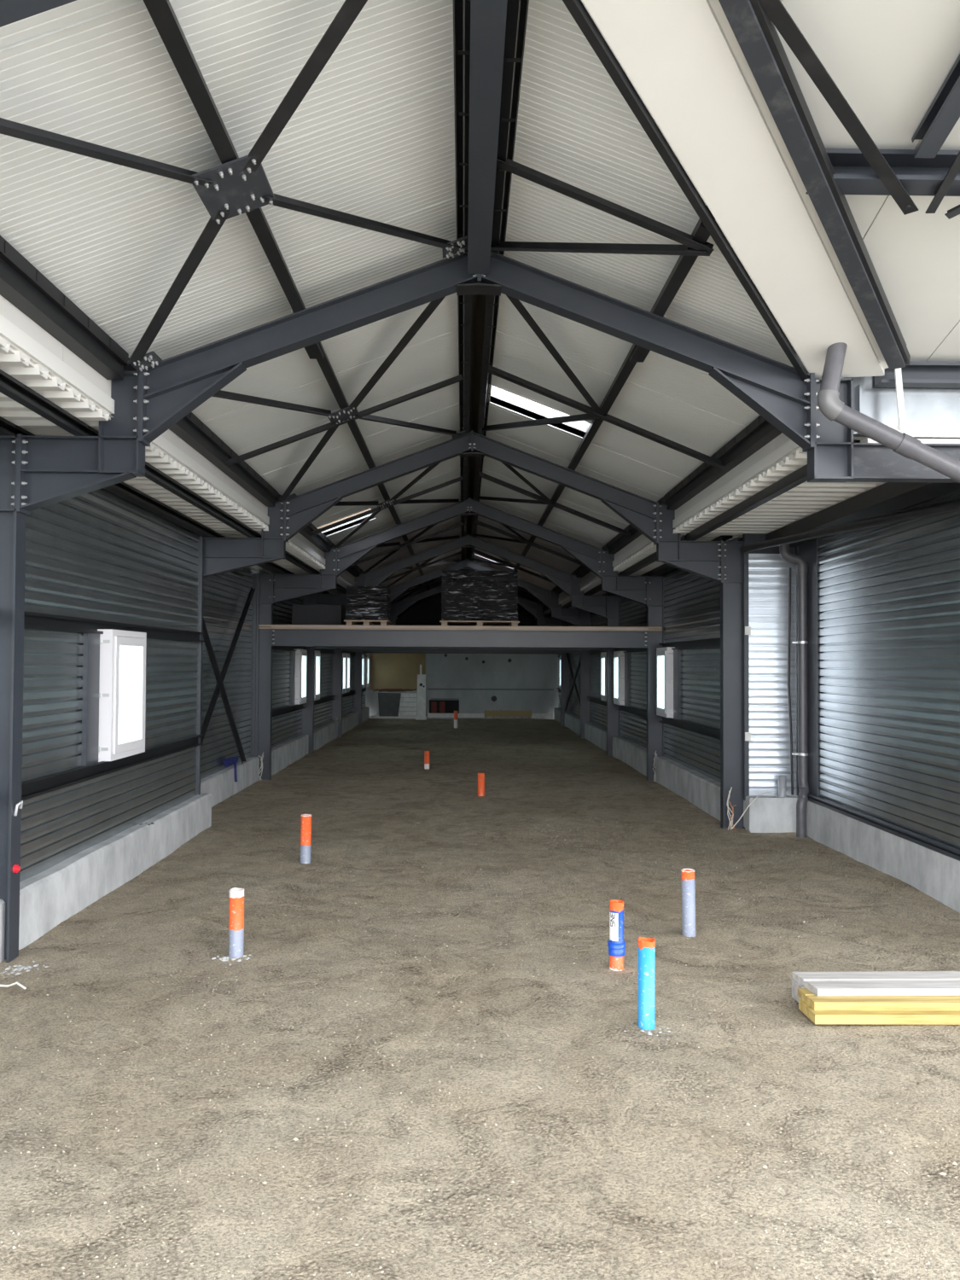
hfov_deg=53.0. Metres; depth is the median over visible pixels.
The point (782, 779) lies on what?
pipe
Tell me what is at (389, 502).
gusset plate
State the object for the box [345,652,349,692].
window
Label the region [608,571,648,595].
deck purlin
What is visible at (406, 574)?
brace
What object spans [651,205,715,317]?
purlin
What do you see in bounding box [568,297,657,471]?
roof purlin
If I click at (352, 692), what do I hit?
rail
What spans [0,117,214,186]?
brace
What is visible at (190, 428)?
purlin
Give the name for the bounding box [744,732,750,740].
tab
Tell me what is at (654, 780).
earth wire
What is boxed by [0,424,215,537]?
purlin
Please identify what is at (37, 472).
frame
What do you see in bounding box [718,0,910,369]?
beam
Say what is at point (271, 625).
trim
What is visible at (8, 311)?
wall
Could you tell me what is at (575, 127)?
ceiling
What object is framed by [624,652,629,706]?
post
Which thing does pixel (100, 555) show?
wall
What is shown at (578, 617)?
frame
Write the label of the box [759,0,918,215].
brace
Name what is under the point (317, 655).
window
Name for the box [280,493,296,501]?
gusset plate
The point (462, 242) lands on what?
gusset plate
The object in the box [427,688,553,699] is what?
trim
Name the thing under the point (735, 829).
earth wire
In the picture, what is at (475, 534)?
brace
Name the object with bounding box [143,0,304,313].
roof purlin
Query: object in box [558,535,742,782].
wall
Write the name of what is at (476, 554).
window
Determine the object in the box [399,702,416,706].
concrete block
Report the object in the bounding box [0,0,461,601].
ceiling
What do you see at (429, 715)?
kerb
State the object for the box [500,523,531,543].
brace
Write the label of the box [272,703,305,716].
rail
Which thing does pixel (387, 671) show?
panel
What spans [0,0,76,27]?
frame
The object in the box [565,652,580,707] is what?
brace
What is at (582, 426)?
window
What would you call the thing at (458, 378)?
brace
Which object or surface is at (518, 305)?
brace
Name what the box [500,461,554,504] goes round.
brace
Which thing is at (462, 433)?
gusset plate
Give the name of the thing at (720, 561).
frame
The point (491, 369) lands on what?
brace
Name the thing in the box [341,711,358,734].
baseboard
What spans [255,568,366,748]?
wall
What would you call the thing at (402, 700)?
concrete block
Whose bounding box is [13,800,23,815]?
clip
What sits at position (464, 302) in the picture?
roof purlin
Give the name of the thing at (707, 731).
rail
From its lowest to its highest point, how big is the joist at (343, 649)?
0.215 m
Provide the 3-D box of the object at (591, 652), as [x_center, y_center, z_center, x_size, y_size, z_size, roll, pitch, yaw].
[2.558,0.252,20.192,0.048,0.100,4.130,0,-1,-1]
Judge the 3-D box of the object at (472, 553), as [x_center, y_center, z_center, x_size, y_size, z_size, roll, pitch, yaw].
[-0.150,-1.955,20.199,0.098,0.143,4.146,0,-1,-1]
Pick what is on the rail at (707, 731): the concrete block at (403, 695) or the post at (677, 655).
the post at (677, 655)
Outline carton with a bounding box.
[291,605,346,625]
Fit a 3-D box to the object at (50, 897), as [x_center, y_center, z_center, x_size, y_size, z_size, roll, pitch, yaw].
[-2.827,1.706,5.802,0.223,0.445,8.380,0,-1,-1]
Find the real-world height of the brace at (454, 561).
0.371 m
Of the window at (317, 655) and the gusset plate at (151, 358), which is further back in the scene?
the window at (317, 655)
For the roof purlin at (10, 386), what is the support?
attached to the frame at (37, 472)
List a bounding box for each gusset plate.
[128,350,162,371]
[191,155,274,224]
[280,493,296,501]
[327,406,359,424]
[376,499,395,508]
[398,541,412,546]
[442,235,467,258]
[452,430,465,439]
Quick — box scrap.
[0,981,26,989]
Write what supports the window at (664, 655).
in the wall at (691, 605)
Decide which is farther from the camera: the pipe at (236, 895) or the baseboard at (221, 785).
the baseboard at (221, 785)
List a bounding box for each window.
[97,628,146,762]
[294,649,307,704]
[314,650,320,700]
[316,506,378,536]
[342,652,346,693]
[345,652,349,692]
[361,654,364,688]
[363,655,369,687]
[474,552,514,569]
[487,384,591,439]
[559,655,560,689]
[600,651,606,701]
[613,651,626,705]
[656,646,674,718]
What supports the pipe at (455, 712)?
on the floor at (598, 1210)
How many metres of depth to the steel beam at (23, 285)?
4.62 m
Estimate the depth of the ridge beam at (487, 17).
3.98 m
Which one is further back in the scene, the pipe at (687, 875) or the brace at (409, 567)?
the brace at (409, 567)
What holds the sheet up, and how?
on the floor at (598, 1210)
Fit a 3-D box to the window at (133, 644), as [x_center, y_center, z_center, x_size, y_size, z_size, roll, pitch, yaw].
[-2.820,0.420,7.487,0.202,0.981,0.786,0,-1,-1]
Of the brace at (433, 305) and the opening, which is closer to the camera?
the brace at (433, 305)
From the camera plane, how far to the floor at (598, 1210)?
4.22 m
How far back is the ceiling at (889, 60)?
3.97 m
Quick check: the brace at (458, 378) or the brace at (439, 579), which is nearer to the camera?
the brace at (458, 378)
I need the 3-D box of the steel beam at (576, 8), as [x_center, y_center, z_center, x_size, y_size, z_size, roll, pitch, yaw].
[0.898,-1.973,4.179,0.035,0.840,3.628,-1,-2,35]
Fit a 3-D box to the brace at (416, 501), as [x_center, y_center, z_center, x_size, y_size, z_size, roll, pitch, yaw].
[-0.701,-1.888,13.075,0.062,0.371,1.938,0,-2,25]
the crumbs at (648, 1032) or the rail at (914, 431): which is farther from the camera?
the rail at (914, 431)
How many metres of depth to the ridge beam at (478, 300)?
8.74 m
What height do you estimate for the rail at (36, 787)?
0.102 m
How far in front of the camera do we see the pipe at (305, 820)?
8.15 m
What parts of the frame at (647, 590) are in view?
plate, knee post, plate, plate, knee post, plate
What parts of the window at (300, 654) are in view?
sash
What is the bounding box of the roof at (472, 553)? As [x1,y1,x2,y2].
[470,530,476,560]
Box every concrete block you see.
[398,706,416,710]
[398,711,416,715]
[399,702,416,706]
[400,692,417,697]
[400,698,417,702]
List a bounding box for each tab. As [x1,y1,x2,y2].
[744,626,750,634]
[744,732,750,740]
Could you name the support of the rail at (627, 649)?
attached to the wall at (691, 605)
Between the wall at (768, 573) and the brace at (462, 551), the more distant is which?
the brace at (462, 551)
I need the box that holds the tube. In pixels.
[739,499,959,552]
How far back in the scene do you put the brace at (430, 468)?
11.35 m
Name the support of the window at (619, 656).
in the wall at (691, 605)
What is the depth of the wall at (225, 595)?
12.49 m
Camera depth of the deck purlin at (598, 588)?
17.06 m
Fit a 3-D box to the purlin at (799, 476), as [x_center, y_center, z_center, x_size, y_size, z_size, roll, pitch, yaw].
[2.235,-1.124,7.967,0.070,0.076,4.267,0,-1,-1]
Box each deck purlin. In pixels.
[279,569,325,593]
[311,569,346,593]
[564,592,587,608]
[587,571,622,595]
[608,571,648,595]
[622,535,686,575]
[648,535,732,575]
[765,482,959,546]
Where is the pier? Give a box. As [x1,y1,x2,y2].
[415,664,427,720]
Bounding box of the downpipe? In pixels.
[779,543,808,837]
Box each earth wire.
[257,752,263,779]
[652,750,657,781]
[726,786,733,829]
[728,801,736,830]
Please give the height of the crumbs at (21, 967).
0.012 m
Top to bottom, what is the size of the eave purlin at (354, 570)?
0.170 m
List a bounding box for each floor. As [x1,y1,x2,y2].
[0,689,959,1279]
[258,624,662,631]
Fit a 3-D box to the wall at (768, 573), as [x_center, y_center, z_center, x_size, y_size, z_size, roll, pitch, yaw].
[3.091,0.395,10.057,0.670,3.134,0.102,0,-1,-1]
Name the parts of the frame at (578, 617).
plate, knee post, plate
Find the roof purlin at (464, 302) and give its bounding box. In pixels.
[456,233,471,433]
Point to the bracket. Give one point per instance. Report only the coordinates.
(899, 394)
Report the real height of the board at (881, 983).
0.035 m
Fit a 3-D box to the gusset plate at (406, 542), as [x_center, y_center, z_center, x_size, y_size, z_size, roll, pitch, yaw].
[-1.247,-1.615,16.110,0.220,0.093,0.340,0,-1,-1]
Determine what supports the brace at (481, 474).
attached to the roof purlin at (619, 541)
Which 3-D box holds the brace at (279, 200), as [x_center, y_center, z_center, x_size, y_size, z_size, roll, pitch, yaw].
[-0.551,-2.092,4.815,0.062,0.365,1.485,-1,-2,34]
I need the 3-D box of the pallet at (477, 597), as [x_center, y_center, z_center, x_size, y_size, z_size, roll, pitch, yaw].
[-0.013,-0.616,15.272,1.230,0.880,1.060,0,-1,-1]
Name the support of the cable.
on the floor at (598, 1210)
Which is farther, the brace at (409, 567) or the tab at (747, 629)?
the brace at (409, 567)
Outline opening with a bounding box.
[429,699,459,713]
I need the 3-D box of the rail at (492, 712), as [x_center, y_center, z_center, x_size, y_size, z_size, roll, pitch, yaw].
[0.861,2.294,29.367,1.450,0.300,0.130,0,-1,-1]
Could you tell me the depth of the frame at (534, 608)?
26.60 m
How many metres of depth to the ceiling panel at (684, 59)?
4.04 m
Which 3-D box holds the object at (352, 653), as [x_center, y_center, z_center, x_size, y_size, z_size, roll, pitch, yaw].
[-3.393,0.325,24.355,0.048,0.100,4.360,0,-1,-1]
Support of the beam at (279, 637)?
attached to the frame at (647, 590)
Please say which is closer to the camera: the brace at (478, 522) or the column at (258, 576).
the column at (258, 576)
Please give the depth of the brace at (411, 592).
25.53 m
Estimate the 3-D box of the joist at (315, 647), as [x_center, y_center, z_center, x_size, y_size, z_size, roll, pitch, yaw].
[-0.356,0.061,18.070,5.506,0.215,0.130,0,-1,-1]
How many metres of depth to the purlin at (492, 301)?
7.46 m
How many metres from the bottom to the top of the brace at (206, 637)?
2.249 m
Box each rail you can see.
[21,734,203,800]
[23,610,203,642]
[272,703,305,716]
[273,645,306,651]
[314,695,335,705]
[342,689,355,697]
[484,709,531,719]
[587,696,606,706]
[616,647,646,652]
[616,704,646,718]
[659,637,720,649]
[659,715,720,739]
[861,424,959,443]
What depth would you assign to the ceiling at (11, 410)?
6.00 m
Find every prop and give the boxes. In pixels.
[430,701,436,713]
[439,701,445,713]
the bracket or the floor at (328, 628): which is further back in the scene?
the floor at (328, 628)
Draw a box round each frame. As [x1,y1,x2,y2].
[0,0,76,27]
[0,250,959,962]
[203,430,745,829]
[253,497,663,780]
[301,534,620,756]
[331,558,590,738]
[353,585,570,726]
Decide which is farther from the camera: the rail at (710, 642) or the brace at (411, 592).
the brace at (411, 592)
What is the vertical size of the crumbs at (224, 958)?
0.009 m
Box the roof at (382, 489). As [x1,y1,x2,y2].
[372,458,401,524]
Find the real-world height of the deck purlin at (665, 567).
0.076 m
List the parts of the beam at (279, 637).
plate, plate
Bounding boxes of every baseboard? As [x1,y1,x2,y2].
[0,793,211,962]
[200,756,259,807]
[271,734,308,775]
[314,721,337,750]
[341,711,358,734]
[361,706,369,722]
[553,707,560,722]
[564,712,580,735]
[584,721,606,750]
[612,735,646,776]
[654,756,720,820]
[743,795,798,832]
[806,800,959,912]
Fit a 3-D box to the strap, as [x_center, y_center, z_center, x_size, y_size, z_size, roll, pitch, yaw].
[-3.195,1.673,12.410,0.116,0.321,0.576,0,-1,-1]
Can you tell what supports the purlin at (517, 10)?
on the frame at (37, 472)
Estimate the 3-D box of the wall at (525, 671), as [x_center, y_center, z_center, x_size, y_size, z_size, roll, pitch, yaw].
[-0.511,0.328,29.796,6.200,4.400,0.200,0,-1,-1]
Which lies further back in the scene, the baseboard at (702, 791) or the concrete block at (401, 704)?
the concrete block at (401, 704)
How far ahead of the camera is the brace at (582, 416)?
8.69 m
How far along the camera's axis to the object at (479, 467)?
12.31 m
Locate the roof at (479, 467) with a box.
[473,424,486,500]
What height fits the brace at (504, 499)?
0.391 m
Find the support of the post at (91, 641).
on the rail at (36, 787)
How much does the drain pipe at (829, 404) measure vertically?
0.895 m
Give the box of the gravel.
[0,817,959,1279]
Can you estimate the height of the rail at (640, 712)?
0.102 m
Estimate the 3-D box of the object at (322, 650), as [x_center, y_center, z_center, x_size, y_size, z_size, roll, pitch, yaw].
[-3.319,0.221,20.091,0.048,0.100,4.130,0,-1,-1]
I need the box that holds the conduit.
[787,567,793,794]
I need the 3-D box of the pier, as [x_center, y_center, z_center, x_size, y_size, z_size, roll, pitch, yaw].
[-1.780,1.590,29.304,0.340,1.680,0.400,0,-1,-1]
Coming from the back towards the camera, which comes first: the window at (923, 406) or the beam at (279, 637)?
the beam at (279, 637)
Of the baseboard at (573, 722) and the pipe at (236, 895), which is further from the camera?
the baseboard at (573, 722)
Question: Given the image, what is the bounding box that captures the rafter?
[911,53,959,157]
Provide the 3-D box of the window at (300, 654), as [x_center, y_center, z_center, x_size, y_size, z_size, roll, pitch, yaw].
[-3.269,0.659,17.308,0.202,0.981,0.746,0,-1,-1]
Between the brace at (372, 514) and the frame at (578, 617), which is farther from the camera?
the frame at (578, 617)
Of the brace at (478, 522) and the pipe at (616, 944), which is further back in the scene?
the brace at (478, 522)
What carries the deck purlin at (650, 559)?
attached to the frame at (647, 590)
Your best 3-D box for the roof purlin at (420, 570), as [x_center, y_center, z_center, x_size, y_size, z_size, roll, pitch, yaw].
[-1.317,-1.601,20.170,0.107,0.146,4.146,0,-1,-1]
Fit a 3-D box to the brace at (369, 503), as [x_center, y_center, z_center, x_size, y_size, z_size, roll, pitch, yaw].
[-1.635,-1.576,11.116,0.062,0.356,1.920,0,-2,24]
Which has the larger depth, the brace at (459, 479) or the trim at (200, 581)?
the brace at (459, 479)
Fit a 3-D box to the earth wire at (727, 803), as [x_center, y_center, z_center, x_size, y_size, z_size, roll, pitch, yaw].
[2.582,1.739,9.934,0.066,0.438,0.059,0,-1,-1]
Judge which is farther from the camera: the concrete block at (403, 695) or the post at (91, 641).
the concrete block at (403, 695)
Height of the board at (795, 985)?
0.086 m
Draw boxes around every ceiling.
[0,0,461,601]
[0,314,397,618]
[473,0,809,602]
[534,434,959,619]
[774,0,959,361]
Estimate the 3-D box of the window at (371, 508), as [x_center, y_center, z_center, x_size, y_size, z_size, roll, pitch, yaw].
[-1.852,-1.676,13.175,0.830,0.481,0.940,0,-1,-1]
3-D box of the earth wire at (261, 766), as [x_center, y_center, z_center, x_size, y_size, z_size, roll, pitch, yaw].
[-3.165,1.826,13.888,0.080,0.403,0.062,0,-1,-1]
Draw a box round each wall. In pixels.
[0,295,354,586]
[19,488,200,882]
[200,566,255,779]
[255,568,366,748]
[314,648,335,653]
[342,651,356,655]
[366,592,558,719]
[535,377,843,617]
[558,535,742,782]
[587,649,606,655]
[742,533,796,795]
[818,488,959,849]
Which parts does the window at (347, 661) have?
sash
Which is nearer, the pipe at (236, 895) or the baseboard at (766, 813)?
the pipe at (236, 895)
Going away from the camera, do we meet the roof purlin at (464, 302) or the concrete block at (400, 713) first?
the roof purlin at (464, 302)
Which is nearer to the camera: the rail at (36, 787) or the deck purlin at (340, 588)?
the rail at (36, 787)
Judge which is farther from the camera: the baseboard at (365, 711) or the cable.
the baseboard at (365, 711)
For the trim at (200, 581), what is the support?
attached to the wall
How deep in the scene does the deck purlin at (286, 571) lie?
14.51 m
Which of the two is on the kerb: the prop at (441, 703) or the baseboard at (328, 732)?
the prop at (441, 703)
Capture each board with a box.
[791,979,805,1001]
[792,971,959,995]
[797,988,959,1011]
[798,1000,959,1024]
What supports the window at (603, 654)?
in the wall at (691, 605)
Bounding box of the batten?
[316,508,370,529]
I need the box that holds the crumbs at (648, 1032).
[640,1026,670,1039]
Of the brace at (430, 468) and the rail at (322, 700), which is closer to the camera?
the brace at (430, 468)
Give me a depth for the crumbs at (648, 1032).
4.46 m
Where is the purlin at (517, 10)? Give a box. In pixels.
[491,0,529,253]
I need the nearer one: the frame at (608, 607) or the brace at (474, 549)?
the frame at (608, 607)
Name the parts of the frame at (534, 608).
knee post, knee post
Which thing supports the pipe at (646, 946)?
on the floor at (598, 1210)
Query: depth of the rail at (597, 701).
20.80 m
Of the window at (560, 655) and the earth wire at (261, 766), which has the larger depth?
the window at (560, 655)
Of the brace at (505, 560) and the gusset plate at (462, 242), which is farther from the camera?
the brace at (505, 560)
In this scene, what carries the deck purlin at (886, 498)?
attached to the ceiling at (805, 499)
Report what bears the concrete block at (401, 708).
on the concrete block at (400, 713)
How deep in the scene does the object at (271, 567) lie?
13.16 m
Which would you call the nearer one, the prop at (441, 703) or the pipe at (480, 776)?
the pipe at (480, 776)
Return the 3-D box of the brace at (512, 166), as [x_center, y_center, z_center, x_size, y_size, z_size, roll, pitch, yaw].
[0.593,-2.087,4.583,1.081,0.451,0.060,0,-1,-4]
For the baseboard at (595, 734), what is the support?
attached to the wall at (691, 605)
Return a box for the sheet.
[378,692,401,716]
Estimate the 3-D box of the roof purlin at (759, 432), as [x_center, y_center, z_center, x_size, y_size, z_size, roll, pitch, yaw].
[2.023,-1.498,7.881,0.126,0.170,4.323,0,-1,-1]
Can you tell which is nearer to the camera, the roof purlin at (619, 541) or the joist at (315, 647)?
the roof purlin at (619, 541)
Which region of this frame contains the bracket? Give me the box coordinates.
[894,367,907,434]
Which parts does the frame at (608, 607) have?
knee post, plate, knee post, plate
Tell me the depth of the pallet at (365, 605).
14.74 m
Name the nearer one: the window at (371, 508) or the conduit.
the conduit
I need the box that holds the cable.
[731,791,778,828]
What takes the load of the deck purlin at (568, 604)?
attached to the frame at (578, 617)
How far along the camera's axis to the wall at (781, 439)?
8.13 m
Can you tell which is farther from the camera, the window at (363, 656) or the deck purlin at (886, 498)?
the window at (363, 656)
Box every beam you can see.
[0,235,128,379]
[270,628,648,648]
[467,0,507,273]
[562,0,808,382]
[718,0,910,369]
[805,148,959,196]
[874,361,959,388]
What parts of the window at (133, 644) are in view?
sash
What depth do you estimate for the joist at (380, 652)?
26.57 m
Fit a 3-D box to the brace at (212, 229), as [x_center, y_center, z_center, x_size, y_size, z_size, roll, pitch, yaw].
[-1.533,-1.728,4.789,0.062,0.350,1.463,1,-2,-34]
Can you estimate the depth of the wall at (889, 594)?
7.82 m
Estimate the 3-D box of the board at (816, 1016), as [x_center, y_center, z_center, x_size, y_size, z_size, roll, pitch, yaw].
[2.445,1.804,4.660,1.735,0.045,0.200,0,-1,0]
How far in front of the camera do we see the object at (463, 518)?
16.59 m
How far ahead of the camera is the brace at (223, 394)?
6.90 m
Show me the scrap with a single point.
(17, 982)
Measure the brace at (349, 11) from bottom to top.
0.365 m
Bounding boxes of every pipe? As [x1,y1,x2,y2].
[228,887,244,958]
[300,814,311,863]
[424,750,429,768]
[453,710,457,727]
[477,773,484,796]
[607,899,625,971]
[637,936,655,1029]
[680,868,695,936]
[778,775,786,797]
[816,342,959,482]
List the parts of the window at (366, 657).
sash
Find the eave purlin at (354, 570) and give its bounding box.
[330,542,360,576]
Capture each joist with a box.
[313,645,607,649]
[341,648,580,651]
[361,651,561,654]
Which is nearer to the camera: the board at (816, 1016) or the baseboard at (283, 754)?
the board at (816, 1016)
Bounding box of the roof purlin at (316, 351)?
[298,292,375,469]
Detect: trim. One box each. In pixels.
[195,535,203,794]
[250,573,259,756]
[271,625,647,628]
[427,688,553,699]
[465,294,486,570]
[491,695,496,701]
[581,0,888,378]
[742,538,819,800]
[808,792,959,861]
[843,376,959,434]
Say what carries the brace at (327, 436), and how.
attached to the gusset plate at (293, 495)
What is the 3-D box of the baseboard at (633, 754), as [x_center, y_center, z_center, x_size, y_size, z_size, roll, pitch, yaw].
[2.579,1.976,16.088,0.133,0.464,3.830,0,-1,-1]
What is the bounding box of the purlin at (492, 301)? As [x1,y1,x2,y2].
[477,235,505,435]
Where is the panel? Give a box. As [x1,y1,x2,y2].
[370,652,425,689]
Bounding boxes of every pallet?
[343,586,392,625]
[439,570,519,626]
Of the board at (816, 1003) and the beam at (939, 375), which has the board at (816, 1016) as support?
the board at (816, 1003)
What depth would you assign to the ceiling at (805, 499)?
8.37 m
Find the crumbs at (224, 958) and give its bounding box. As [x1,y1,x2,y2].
[211,954,251,965]
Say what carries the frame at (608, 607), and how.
on the floor at (598, 1210)
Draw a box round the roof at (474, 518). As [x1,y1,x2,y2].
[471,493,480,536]
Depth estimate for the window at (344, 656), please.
23.41 m
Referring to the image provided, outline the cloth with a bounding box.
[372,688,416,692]
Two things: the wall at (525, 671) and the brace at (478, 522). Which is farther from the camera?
the wall at (525, 671)
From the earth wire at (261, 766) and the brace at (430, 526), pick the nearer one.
the earth wire at (261, 766)
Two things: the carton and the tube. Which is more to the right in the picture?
the tube
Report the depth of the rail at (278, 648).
16.48 m
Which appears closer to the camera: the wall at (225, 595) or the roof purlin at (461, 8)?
the roof purlin at (461, 8)
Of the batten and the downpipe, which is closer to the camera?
the downpipe
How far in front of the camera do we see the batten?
12.97 m
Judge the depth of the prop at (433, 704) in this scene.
29.54 m
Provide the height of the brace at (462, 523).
0.778 m
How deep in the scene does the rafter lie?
3.89 m
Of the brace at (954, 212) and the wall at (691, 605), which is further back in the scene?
the wall at (691, 605)
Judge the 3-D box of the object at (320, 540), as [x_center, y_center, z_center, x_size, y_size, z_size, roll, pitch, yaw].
[-2.188,-1.415,12.070,0.126,0.170,3.931,0,-1,-1]
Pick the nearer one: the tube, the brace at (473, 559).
the tube
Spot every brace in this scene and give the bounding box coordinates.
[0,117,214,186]
[127,209,229,365]
[201,586,255,742]
[202,615,246,763]
[211,389,337,416]
[225,374,463,466]
[244,0,367,171]
[257,193,459,250]
[279,421,341,500]
[309,476,463,535]
[333,500,382,506]
[333,507,383,547]
[349,296,445,410]
[350,522,463,566]
[352,414,460,436]
[362,546,402,573]
[375,541,401,547]
[382,550,463,582]
[386,569,415,587]
[390,462,439,501]
[393,498,459,504]
[395,566,415,571]
[395,585,424,602]
[401,578,442,594]
[408,523,437,541]
[409,535,459,543]
[419,555,438,566]
[422,559,460,567]
[471,558,511,567]
[471,569,531,594]
[472,548,552,582]
[473,533,524,543]
[474,519,586,567]
[477,495,546,504]
[478,471,631,537]
[482,413,599,430]
[487,365,724,468]
[490,241,712,255]
[496,158,713,255]
[498,556,517,568]
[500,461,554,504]
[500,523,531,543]
[506,295,605,416]
[564,657,580,712]
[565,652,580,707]
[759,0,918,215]
[925,151,959,213]
[944,204,959,219]
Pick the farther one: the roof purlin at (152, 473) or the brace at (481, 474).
the brace at (481, 474)
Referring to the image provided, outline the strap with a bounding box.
[222,756,238,781]
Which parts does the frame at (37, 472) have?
plate, knee post, plate, apex plate, plate, knee post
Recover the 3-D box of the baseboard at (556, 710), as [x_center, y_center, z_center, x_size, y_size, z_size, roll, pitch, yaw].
[2.371,2.269,28.138,0.133,0.466,2.940,0,-1,-1]
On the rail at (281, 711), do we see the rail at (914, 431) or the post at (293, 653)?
the post at (293, 653)
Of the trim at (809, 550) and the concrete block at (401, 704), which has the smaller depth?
the trim at (809, 550)
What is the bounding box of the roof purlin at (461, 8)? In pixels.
[452,0,470,251]
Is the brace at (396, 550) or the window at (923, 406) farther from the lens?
the brace at (396, 550)
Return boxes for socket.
[796,564,808,574]
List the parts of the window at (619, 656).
sash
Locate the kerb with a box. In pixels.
[369,713,552,718]
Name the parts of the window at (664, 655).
sash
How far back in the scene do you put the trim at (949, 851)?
7.77 m
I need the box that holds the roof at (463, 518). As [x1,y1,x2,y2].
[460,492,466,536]
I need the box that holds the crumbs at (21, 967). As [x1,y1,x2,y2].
[0,960,48,977]
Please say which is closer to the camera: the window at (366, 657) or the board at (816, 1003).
the board at (816, 1003)
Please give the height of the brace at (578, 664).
1.676 m
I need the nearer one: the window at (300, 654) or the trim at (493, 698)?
the window at (300, 654)
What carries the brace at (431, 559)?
attached to the gusset plate
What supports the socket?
attached to the downpipe
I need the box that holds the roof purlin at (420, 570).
[413,550,424,575]
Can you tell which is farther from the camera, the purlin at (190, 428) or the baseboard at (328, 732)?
the baseboard at (328, 732)
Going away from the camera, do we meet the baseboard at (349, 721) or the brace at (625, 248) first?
the brace at (625, 248)
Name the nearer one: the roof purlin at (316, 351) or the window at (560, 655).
the roof purlin at (316, 351)
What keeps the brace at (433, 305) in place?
attached to the gusset plate at (344, 414)
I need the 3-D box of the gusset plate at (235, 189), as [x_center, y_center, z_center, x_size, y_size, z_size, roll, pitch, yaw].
[-1.040,-1.902,4.075,0.270,0.126,0.400,0,-1,-1]
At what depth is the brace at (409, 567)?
19.81 m
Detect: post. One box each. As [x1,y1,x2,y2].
[81,633,99,766]
[290,651,295,705]
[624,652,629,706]
[673,649,680,719]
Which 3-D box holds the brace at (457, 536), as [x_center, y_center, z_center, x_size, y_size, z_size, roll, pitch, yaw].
[-0.769,-1.790,17.067,0.062,0.371,1.896,0,-2,26]
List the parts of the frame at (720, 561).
knee post, plate, apex plate, plate, knee post, plate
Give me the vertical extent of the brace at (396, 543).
0.356 m
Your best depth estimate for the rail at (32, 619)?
7.00 m

